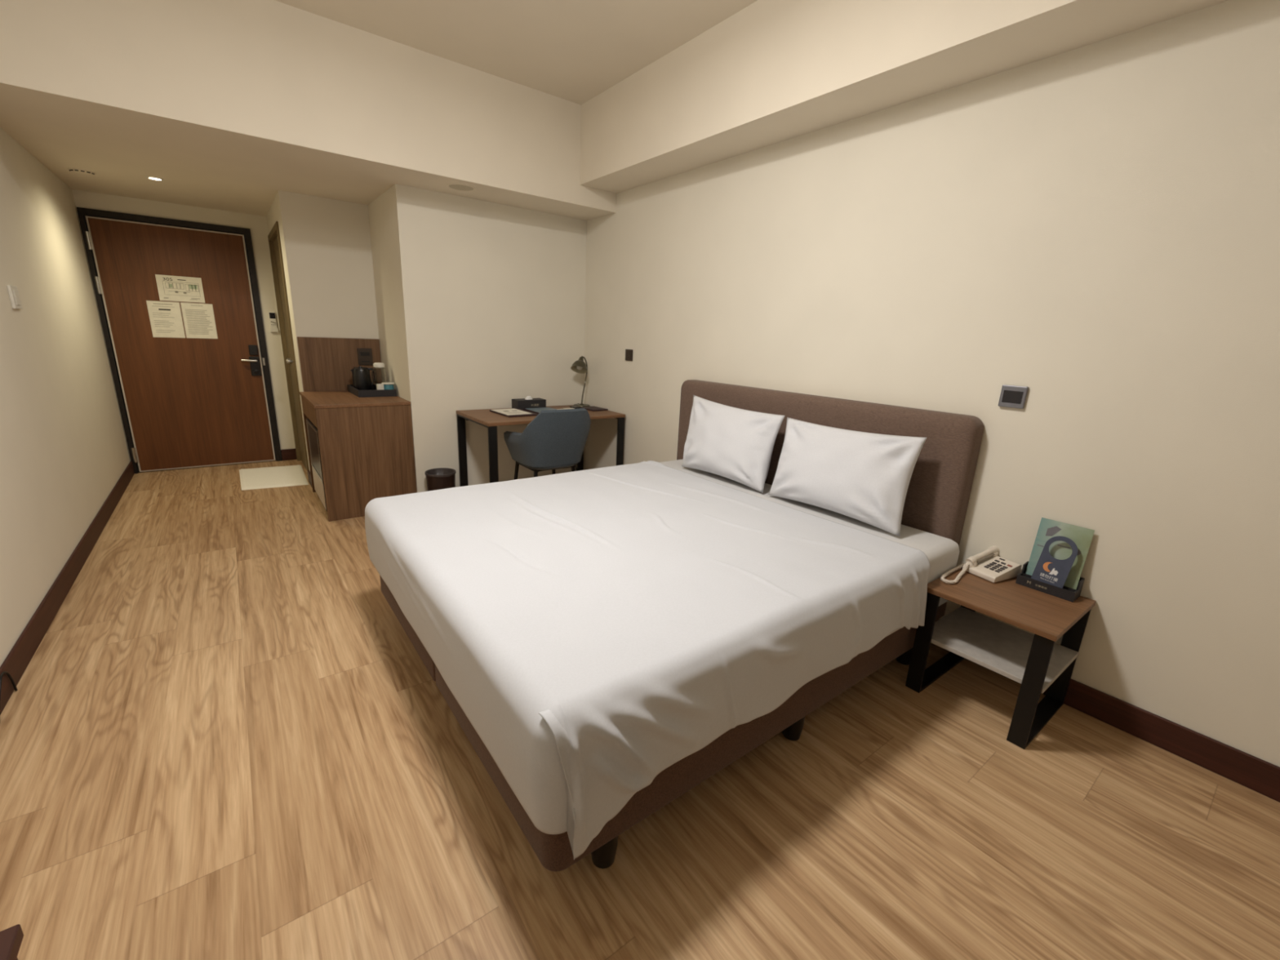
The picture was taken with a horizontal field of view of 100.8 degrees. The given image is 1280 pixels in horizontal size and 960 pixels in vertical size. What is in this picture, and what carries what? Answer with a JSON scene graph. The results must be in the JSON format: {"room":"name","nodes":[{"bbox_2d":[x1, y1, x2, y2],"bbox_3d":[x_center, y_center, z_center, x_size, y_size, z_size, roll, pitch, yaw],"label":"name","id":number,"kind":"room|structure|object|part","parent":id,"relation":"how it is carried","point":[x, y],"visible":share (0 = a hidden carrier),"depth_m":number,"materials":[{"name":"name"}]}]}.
{"room":"hotel room","nodes":[
{"label":"hotel room","id":0,"kind":"room"},
{"bbox_2d":[0,127,129,666],"bbox_3d":[-2.032,-0.513,1.198,0.120,2.875,7.920,-9,19,-36],"label":"wall","id":1,"kind":"structure","parent":0,"point":[64,450],"depth_m":2.83,"materials":[{"name":"beige paint"}]},
{"bbox_2d":[6,284,22,309],"bbox_3d":[-3.008,-0.879,2.547,0.015,0.106,0.115,-9,19,-36],"label":"wall switch","id":2,"kind":"object","parent":1,"relation":"attached to","point":[13,292],"visible":1,"depth_m":2.52,"materials":[{"name":"white plastic"}]},
{"bbox_2d":[0,461,134,715],"bbox_3d":[-2.037,0.811,1.599,0.013,0.112,7.920,-9,19,-36],"label":"baseboard","id":3,"kind":"structure","parent":1,"relation":"attached to","point":[20,656],"depth_m":2.42,"materials":[{"name":"brown wood"}]},
{"bbox_2d":[71,189,295,461],"bbox_3d":[-3.985,-1.222,4.708,1.345,2.244,0.120,-9,19,-36],"label":"wall","id":4,"kind":"structure","parent":0,"point":[258,225],"depth_m":4.76,"materials":[{"name":"beige paint"}]},
{"bbox_2d":[76,207,282,473],"bbox_3d":[-3.962,-1.151,4.685,1.083,2.120,0.176,-9,19,-36],"label":"door","id":5,"kind":"structure","parent":4,"relation":"in","point":[184,402],"depth_m":4.64,"materials":[{"name":"wood"}]},
{"bbox_2d":[146,300,185,337],"bbox_3d":[-4.048,-1.370,4.520,0.210,0.296,0.001,-9,19,-36],"label":"paper notice","id":6,"kind":"object","parent":5,"relation":"attached to","point":[166,317],"visible":1,"depth_m":4.52,"materials":[{"name":"white paper"}]},
{"bbox_2d":[155,274,204,302],"bbox_3d":[-3.933,-1.635,4.530,0.298,0.206,0.002,-9,19,-36],"label":"paper notice","id":7,"kind":"object","parent":5,"relation":"attached to","point":[171,288],"visible":1,"depth_m":4.53,"materials":[{"name":"white paper"}]},
{"bbox_2d":[180,302,217,338],"bbox_3d":[-3.872,-1.398,4.650,0.215,0.296,0.001,-9,19,-36],"label":"paper notice","id":8,"kind":"object","parent":5,"relation":"attached to","point":[199,322],"visible":1,"depth_m":4.65,"materials":[{"name":"white paper"}]},
{"bbox_3d":[-3.615,-1.107,4.895,0.120,0.027,0.056,-9,19,-36],"label":"handle","id":9,"kind":"part","parent":5,"relation":"part of","materials":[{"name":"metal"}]},
{"bbox_3d":[-3.604,-1.066,4.956,0.077,0.175,0.014,-9,19,-36],"label":"handle plate","id":10,"kind":"part","parent":5,"relation":"part of","materials":[{"name":"black plastic"}]},
{"bbox_2d":[268,311,278,332],"bbox_3d":[-3.442,-1.481,4.963,0.062,0.180,0.027,-9,19,-36],"label":"switch","id":11,"kind":"object","parent":4,"relation":"attached to","point":[273,328],"visible":1,"depth_m":4.96,"materials":[{"name":"white plastic"}]},
{"bbox_2d":[280,448,297,460],"bbox_3d":[-3.508,-0.255,5.294,0.133,0.112,0.013,-9,19,-36],"label":"baseboard","id":12,"kind":"structure","parent":4,"relation":"attached to","point":[286,454],"depth_m":5.29,"materials":[{"name":"brown wood"}]},
{"bbox_2d":[266,193,310,471],"bbox_3d":[-3.053,-1.175,4.684,0.100,2.244,1.304,-9,19,-36],"label":"wall","id":13,"kind":"structure","parent":0,"point":[273,215],"depth_m":4.18,"materials":[{"name":"beige paint"}]},
{"bbox_2d":[267,221,309,482],"bbox_3d":[-3.086,-1.093,4.699,0.157,2.075,0.960,-9,19,-36],"label":"door","id":14,"kind":"structure","parent":13,"relation":"in","point":[274,241],"depth_m":4.82,"materials":[{"name":"wood"}]},
{"bbox_3d":[-2.901,-0.987,4.405,0.077,0.056,0.056,-9,19,-36],"label":"knob","id":15,"kind":"part","parent":14,"relation":"part of","materials":[{"name":"metal"}]},
{"bbox_2d":[307,470,312,488],"bbox_3d":[-2.774,0.002,4.465,0.012,0.112,0.284,-9,19,-36],"label":"baseboard","id":16,"kind":"structure","parent":13,"relation":"attached to","point":[308,471],"depth_m":4.49,"materials":[{"name":"brown wood"}]},
{"bbox_2d":[276,190,378,391],"bbox_3d":[-1.852,-1.134,4.728,2.053,2.244,0.100,-9,19,-36],"label":"wall","id":17,"kind":"structure","parent":0,"point":[327,245],"depth_m":4.08,"materials":[{"name":"beige paint"}]},
{"bbox_2d":[368,183,586,492],"bbox_3d":[-1.330,-1.059,4.535,1.470,2.244,0.859,-9,19,-36],"label":"wall","id":18,"kind":"structure","parent":0,"point":[481,304],"depth_m":4.04,"materials":[{"name":"beige paint"}]},
{"bbox_2d":[275,0,757,104],"bbox_3d":[-0.617,-2.161,1.816,3.518,0.100,8.160,-9,19,-36],"label":"ceiling","id":19,"kind":"structure","parent":0,"point":[573,51],"depth_m":2.79,"materials":[{"name":"paint"}]},
{"bbox_2d":[0,0,617,220],"bbox_3d":[-2.248,-2.432,3.951,3.278,0.631,2.569,-9,19,-36],"label":"soffit","id":20,"kind":"structure","parent":19,"relation":"attached to","point":[233,104],"depth_m":2.87,"materials":[{"name":"paint"}]},
{"bbox_2d":[67,167,96,175],"bbox_3d":[-3.692,-2.038,3.503,0.132,0.016,0.132,-9,19,-36],"label":"air vent grille","id":21,"kind":"object","parent":20,"relation":"attached to","point":[82,171],"visible":1,"depth_m":3.48,"materials":[{"name":"paint"}]},
{"bbox_2d":[145,176,164,181],"bbox_3d":[-3.307,-2.055,3.607,0.094,0.006,0.094,-9,19,-36],"label":"recessed light","id":22,"kind":"object","parent":20,"relation":"attached to","point":[148,177],"visible":1,"depth_m":3.60,"materials":[{"name":"white plastic"}]},
{"bbox_2d":[446,182,475,191],"bbox_3d":[-1.180,-1.931,3.493,0.188,0.006,0.188,-9,19,-36],"label":"ceiling speaker","id":23,"kind":"object","parent":20,"relation":"attached to","point":[455,186],"visible":1,"depth_m":3.48,"materials":[{"name":"paint"}]},
{"bbox_2d":[448,184,473,191],"bbox_3d":[-1.180,-1.931,3.493,0.158,0.001,0.158,-9,19,-36],"label":"grille","id":24,"kind":"object","parent":23,"relation":"attached to","point":[455,187],"depth_m":3.49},
{"bbox_2d":[580,0,1229,193],"bbox_3d":[1.324,-1.759,1.791,0.320,0.499,5.351,-9,19,-36],"label":"beam","id":25,"kind":"structure","parent":19,"relation":"attached to","point":[771,72],"depth_m":2.35,"materials":[{"name":"paint"}]},
{"bbox_2d":[0,458,1279,959],"bbox_3d":[-0.742,0.708,2.593,3.518,0.100,8.160,-9,19,-36],"label":"floor","id":26,"kind":"structure","parent":0,"point":[225,740],"depth_m":1.53,"materials":[{"name":"brown wood"}]},
{"bbox_2d":[0,671,17,702],"bbox_3d":[-2.205,0.739,1.831,0.010,0.110,0.216,-9,19,-37],"label":"cable","id":27,"kind":"object","parent":26,"relation":"on","point":[7,673],"visible":1,"depth_m":1.89,"materials":[{"name":"black plastic"}]},
{"bbox_2d":[0,924,23,959],"bbox_3d":[-0.779,1.008,0.334,0.427,0.500,0.941,-9,19,-36],"label":"bench","id":28,"kind":"object","parent":26,"relation":"on","point":[11,938],"visible":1,"depth_m":0.73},
{"bbox_2d":[239,465,308,490],"bbox_3d":[-3.255,-0.034,4.702,0.481,0.014,0.815,-9,19,-36],"label":"bath mat","id":29,"kind":"object","parent":26,"relation":"on","point":[291,475],"visible":1,"depth_m":4.64,"materials":[{"name":"beige fabric"}]},
{"bbox_2d":[306,418,327,511],"bbox_3d":[-2.207,-0.146,4.110,0.539,0.630,0.600,-9,19,-36],"label":"fridge","id":30,"kind":"object","parent":26,"relation":"on","point":[313,435],"visible":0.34,"depth_m":3.91,"materials":[{"name":"black plastic"}]},
{"bbox_3d":[-2.427,0.052,3.997,0.004,0.190,0.590,-9,19,-36],"label":"panel","id":31,"kind":"part","parent":30,"relation":"part of","materials":[{"name":"metal"}]},
{"bbox_2d":[297,337,417,521],"bbox_3d":[-2.177,-0.438,4.047,0.606,1.230,0.867,-9,19,-36],"label":"cabinet","id":32,"kind":"object","parent":26,"relation":"on","point":[366,444],"visible":0.75,"depth_m":3.81,"materials":[{"name":"brown wood"}]},
{"bbox_3d":[-2.427,-0.322,4.413,0.600,0.793,0.020,-9,19,-36],"label":"panel","id":33,"kind":"part","parent":32,"relation":"part of","materials":[{"name":"brown wood"}]},
{"bbox_3d":[-2.421,-0.539,4.379,0.575,1.230,0.019,-9,19,-36],"label":"splash panel","id":34,"kind":"part","parent":32,"relation":"part of","materials":[{"name":"brown wood"}]},
{"bbox_2d":[356,347,373,364],"bbox_3d":[-2.257,-1.012,4.344,0.108,0.135,0.010,-9,19,-36],"label":"wall socket","id":35,"kind":"object","parent":32,"relation":"attached to","point":[364,356],"visible":1,"depth_m":4.34,"materials":[{"name":"black plastic"}]},
{"bbox_3d":[-1.931,-0.130,3.787,0.600,0.793,0.020,-9,19,-36],"label":"panel","id":36,"kind":"part","parent":32,"relation":"part of","materials":[{"name":"brown wood"}]},
{"bbox_2d":[346,384,396,397],"bbox_3d":[-2.132,-0.712,4.200,0.265,0.052,0.450,-9,19,-36],"label":"serving tray","id":37,"kind":"object","parent":32,"relation":"on","point":[380,393],"visible":0.77,"depth_m":4.04,"materials":[{"name":"black plastic"}]},
{"bbox_2d":[351,366,374,390],"bbox_3d":[-2.212,-0.804,4.213,0.141,0.200,0.153,6,15,12],"label":"electric kettle","id":38,"kind":"object","parent":37,"relation":"on","point":[361,375],"visible":0.72,"depth_m":4.16,"materials":[{"name":"black plastic"}]},
{"bbox_2d":[371,362,386,390],"bbox_3d":[-2.057,-0.802,4.160,0.106,0.237,0.082,-9,19,-36],"label":"glass jug","id":39,"kind":"object","parent":37,"relation":"on","point":[379,367],"visible":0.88,"depth_m":4.13,"materials":[{"name":"white"}]},
{"bbox_3d":[-2.076,-0.801,4.121,0.011,0.119,0.034,11,17,27],"label":"handle","id":40,"kind":"part","parent":39,"relation":"part of","materials":[{"name":"clear glass"}]},
{"bbox_3d":[-2.043,-0.898,4.141,0.082,0.041,0.082,-9,19,-36],"label":"lid","id":41,"kind":"part","parent":39,"relation":"part of","materials":[{"name":"white plastic"}]},
{"bbox_2d":[376,383,384,390],"bbox_3d":[-1.993,-0.695,4.063,0.024,0.085,0.044,13,18,34],"label":"packet","id":42,"kind":"object","parent":37,"relation":"on","point":[380,386],"visible":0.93,"depth_m":4.04,"materials":[{"name":"white paper"}]},
{"bbox_2d":[381,382,394,389],"bbox_3d":[-1.957,-0.710,4.116,0.094,0.090,0.094,-9,19,-36],"label":"paper cup","id":43,"kind":"object","parent":37,"relation":"on","point":[387,385],"visible":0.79,"depth_m":4.08,"materials":[{"name":"blue paper"}]},
{"bbox_2d":[424,467,455,491],"bbox_3d":[-1.504,0.082,4.009,0.219,0.304,0.219,-9,19,-36],"label":"waste bin","id":44,"kind":"object","parent":26,"relation":"on","point":[438,478],"visible":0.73,"depth_m":3.92,"materials":[{"name":"grey"}]},
{"bbox_2d":[456,404,625,486],"bbox_3d":[-0.775,-0.170,4.219,1.132,0.740,0.643,-9,19,-36],"label":"writing desk","id":45,"kind":"object","parent":26,"relation":"on","point":[484,417],"visible":0.53,"depth_m":4.05,"materials":[{"name":"brown wood"}]},
{"bbox_3d":[-1.200,-0.091,3.907,0.060,0.716,0.631,-9,19,-36],"label":"leg frame","id":46,"kind":"part","parent":45,"relation":"part of","materials":[{"name":"black metal"}]},
{"bbox_2d":[489,408,537,417],"bbox_3d":[-0.960,-0.512,4.010,0.235,0.014,0.335,-10,19,-38],"label":"menu board","id":47,"kind":"object","parent":45,"relation":"on","point":[512,412],"visible":0.96,"depth_m":3.96,"materials":[{"name":"white paper"}]},
{"bbox_2d":[511,395,546,409],"bbox_3d":[-0.895,-0.626,4.268,0.247,0.105,0.121,-9,19,-36],"label":"tissue box","id":48,"kind":"object","parent":45,"relation":"on","point":[528,402],"visible":0.99,"depth_m":4.22,"materials":[{"name":"black plastic"}]},
{"bbox_2d":[524,407,556,413],"bbox_3d":[-0.743,-0.540,4.146,0.220,0.015,0.285,-9,19,-37],"label":"folder","id":49,"kind":"object","parent":45,"relation":"on","point":[537,411],"visible":0.48,"depth_m":4.17,"materials":[{"name":"grey plastic"}]},
{"bbox_2d":[569,405,580,408],"bbox_3d":[-0.544,-0.611,4.447,0.055,0.012,0.090,-9,19,-36],"label":"card holder","id":50,"kind":"object","parent":45,"relation":"on","point":[571,406],"visible":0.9,"depth_m":4.43,"materials":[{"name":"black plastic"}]},
{"bbox_2d":[570,355,590,471],"bbox_3d":[-0.535,-0.487,4.595,0.195,1.158,0.242,-9,19,-36],"label":"desk lamp","id":51,"kind":"object","parent":45,"relation":"on","point":[579,366],"visible":0.84,"depth_m":4.46,"materials":[{"name":"green metal"}]},
{"bbox_3d":[-0.506,-0.954,4.405,0.134,0.139,0.136,-9,19,-36],"label":"lamp shade","id":52,"kind":"part","parent":51,"relation":"part of","materials":[{"name":"green metal"}]},
{"bbox_2d":[579,405,608,411],"bbox_3d":[-0.387,-0.595,4.412,0.150,0.012,0.200,-10,20,-39],"label":"booklet","id":53,"kind":"object","parent":45,"relation":"on","point":[593,408],"visible":0.9,"depth_m":4.38,"materials":[{"name":"paper"}]},
{"bbox_3d":[-0.351,-0.225,4.538,0.060,0.716,0.631,-9,19,-36],"label":"leg frame","id":54,"kind":"part","parent":45,"relation":"part of","materials":[{"name":"black metal"}]},
{"bbox_2d":[503,408,591,479],"bbox_3d":[-0.690,-0.138,3.924,0.536,0.844,0.570,-9,19,-36],"label":"armchair","id":55,"kind":"object","parent":26,"relation":"on","point":[555,439],"visible":1,"depth_m":3.67,"materials":[{"name":"blue fabric"}]},
{"bbox_3d":[-0.954,0.049,4.035,0.081,0.404,0.028,6,15,11],"label":"leg","id":56,"kind":"part","parent":55,"relation":"part of","materials":[{"name":"black metal"}]},
{"bbox_3d":[-0.748,0.128,3.775,0.028,0.404,0.081,3,15,3],"label":"leg","id":57,"kind":"part","parent":55,"relation":"part of","materials":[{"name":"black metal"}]},
{"bbox_3d":[-0.713,-0.167,3.949,0.403,0.092,0.490,-9,19,-36],"label":"seat","id":58,"kind":"part","parent":55,"relation":"part of","materials":[{"name":"blue fabric"}]},
{"bbox_3d":[-0.709,-0.118,3.954,0.320,0.020,0.340,-9,19,-36],"label":"seat frame","id":59,"kind":"part","parent":55,"relation":"part of","materials":[{"name":"black metal"}]},
{"bbox_2d":[379,379,984,871],"bbox_3d":[0.065,0.178,2.425,2.053,1.078,1.864,-9,19,-36],"label":"bed","id":60,"kind":"object","parent":26,"relation":"on","point":[938,494],"visible":0.29,"depth_m":2.20,"materials":[{"name":"brown fabric"}]},
{"bbox_2d":[658,458,959,636],"bbox_3d":[0.055,0.303,2.362,1.961,0.268,1.766,-9,19,-36],"label":"mattress","id":61,"kind":"object","parent":60,"relation":"on","point":[942,553],"visible":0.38,"depth_m":2.32,"materials":[{"name":"white fabric"}]},
{"bbox_2d":[364,460,930,859],"bbox_3d":[-0.070,0.346,2.247,1.664,0.352,1.851,-9,19,-36],"label":"sheet","id":62,"kind":"object","parent":61,"relation":"on","point":[597,629],"visible":1,"depth_m":1.61,"materials":[{"name":"white fabric"}]},
{"bbox_2d":[681,395,784,493],"bbox_3d":[0.483,-0.232,3.034,0.229,0.425,0.740,-9,19,-36],"label":"pillow","id":63,"kind":"object","parent":61,"relation":"on","point":[735,444],"visible":1,"depth_m":2.91,"materials":[{"name":"white fabric"}]},
{"bbox_2d":[768,417,926,536],"bbox_3d":[0.921,-0.052,2.482,0.224,0.405,0.745,-9,19,-36],"label":"pillow","id":64,"kind":"object","parent":61,"relation":"on","point":[864,477],"visible":1,"depth_m":2.37,"materials":[{"name":"white fabric"}]},
{"bbox_3d":[0.835,-0.025,2.994,0.102,0.918,1.832,-9,19,-36],"label":"headboard","id":65,"kind":"part","parent":60,"relation":"part of","materials":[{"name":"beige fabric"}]},
{"bbox_2d":[905,567,1096,749],"bbox_3d":[1.399,0.652,2.081,0.450,0.456,0.431,-9,19,-36],"label":"nightstand","id":66,"kind":"object","parent":26,"relation":"on","point":[1039,664],"visible":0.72,"depth_m":2.01,"materials":[{"name":"brown wood"}]},
{"bbox_3d":[1.288,0.618,2.228,0.424,0.436,0.056,-9,19,-36],"label":"leg frame","id":67,"kind":"part","parent":66,"relation":"part of","materials":[{"name":"black metal"}]},
{"bbox_2d":[940,546,1022,583],"bbox_3d":[1.362,0.346,2.151,0.368,0.091,0.162,-5,17,-25],"label":"telephone","id":68,"kind":"object","parent":66,"relation":"on","point":[987,565],"visible":1,"depth_m":2.16,"materials":[{"name":"beige plastic"}]},
{"bbox_3d":[1.313,0.364,2.174,0.306,0.041,0.062,-11,20,-41],"label":"coiled cord","id":69,"kind":"part","parent":68,"relation":"part of","materials":[{"name":"beige plastic"}]},
{"bbox_2d":[930,606,1079,693],"bbox_3d":[1.402,0.646,2.082,0.396,0.018,0.427,-9,19,-36],"label":"shelf","id":70,"kind":"object","parent":66,"relation":"attached to","point":[1002,648],"depth_m":2.05,"materials":[{"name":"white wood"}]},
{"bbox_3d":[1.511,0.704,1.948,0.424,0.436,0.056,-9,19,-36],"label":"leg frame","id":71,"kind":"part","parent":66,"relation":"part of","materials":[{"name":"black metal"}]},
{"bbox_2d":[1015,560,1084,602],"bbox_3d":[1.591,0.392,2.056,0.089,0.075,0.186,-9,19,-36],"label":"box","id":72,"kind":"object","parent":66,"relation":"on","point":[1067,593],"visible":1,"depth_m":2.02,"materials":[{"name":"black plastic"}]},
{"bbox_2d":[1031,536,1077,588],"bbox_3d":[1.586,0.321,2.026,0.041,0.217,0.114,-9,19,-36],"label":"hanger","id":73,"kind":"object","parent":72,"relation":"in","point":[1050,570],"visible":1,"depth_m":2.02,"materials":[{"name":"paper"}]},
{"bbox_2d":[1043,562,1052,572],"bbox_3d":[1.572,0.333,2.040,0.001,0.039,0.028,5,15,-39],"label":"print","id":74,"kind":"object","parent":73,"relation":"attached to","point":[1045,566],"depth_m":2.04},
{"bbox_2d":[1048,568,1057,575],"bbox_3d":[1.584,0.351,2.023,0.001,0.029,0.025,4,15,-39],"label":"print","id":75,"kind":"object","parent":73,"relation":"attached to","point":[1053,571],"depth_m":2.02},
{"bbox_2d":[1025,517,1094,589],"bbox_3d":[1.615,0.294,2.045,0.034,0.260,0.166,-9,19,-36],"label":"leaflet","id":76,"kind":"object","parent":72,"relation":"in","point":[1048,529],"visible":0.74,"depth_m":2.03,"materials":[{"name":"green paper"}]},
{"bbox_2d":[1045,525,1061,536],"bbox_3d":[1.606,0.201,2.054,0.001,0.048,0.043,0,14,-38],"label":"print","id":77,"kind":"object","parent":76,"relation":"attached to","point":[1051,531],"depth_m":2.05},
{"bbox_2d":[583,0,1279,767],"bbox_3d":[0.673,-0.940,3.211,0.120,2.875,7.920,-9,19,-36],"label":"wall","id":78,"kind":"structure","parent":0,"point":[1093,228],"depth_m":1.97,"materials":[{"name":"beige paint"}]},
{"bbox_2d":[625,349,632,360],"bbox_3d":[-0.086,-0.971,4.113,0.012,0.086,0.090,-9,19,-36],"label":"wall switch","id":79,"kind":"object","parent":78,"relation":"attached to","point":[628,353],"visible":1,"depth_m":4.10,"materials":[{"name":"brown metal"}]},
{"bbox_2d":[998,384,1028,408],"bbox_3d":[1.494,-0.334,2.119,0.018,0.086,0.089,-9,19,-36],"label":"thermostat","id":80,"kind":"object","parent":78,"relation":"attached to","point":[1011,396],"visible":1,"depth_m":2.11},
{"bbox_2d":[930,642,1279,802],"bbox_3d":[1.209,0.650,2.716,0.013,0.112,5.777,-9,19,-36],"label":"baseboard","id":81,"kind":"structure","parent":78,"relation":"attached to","point":[1260,775],"depth_m":1.85,"materials":[{"name":"brown wood"}]}
]}

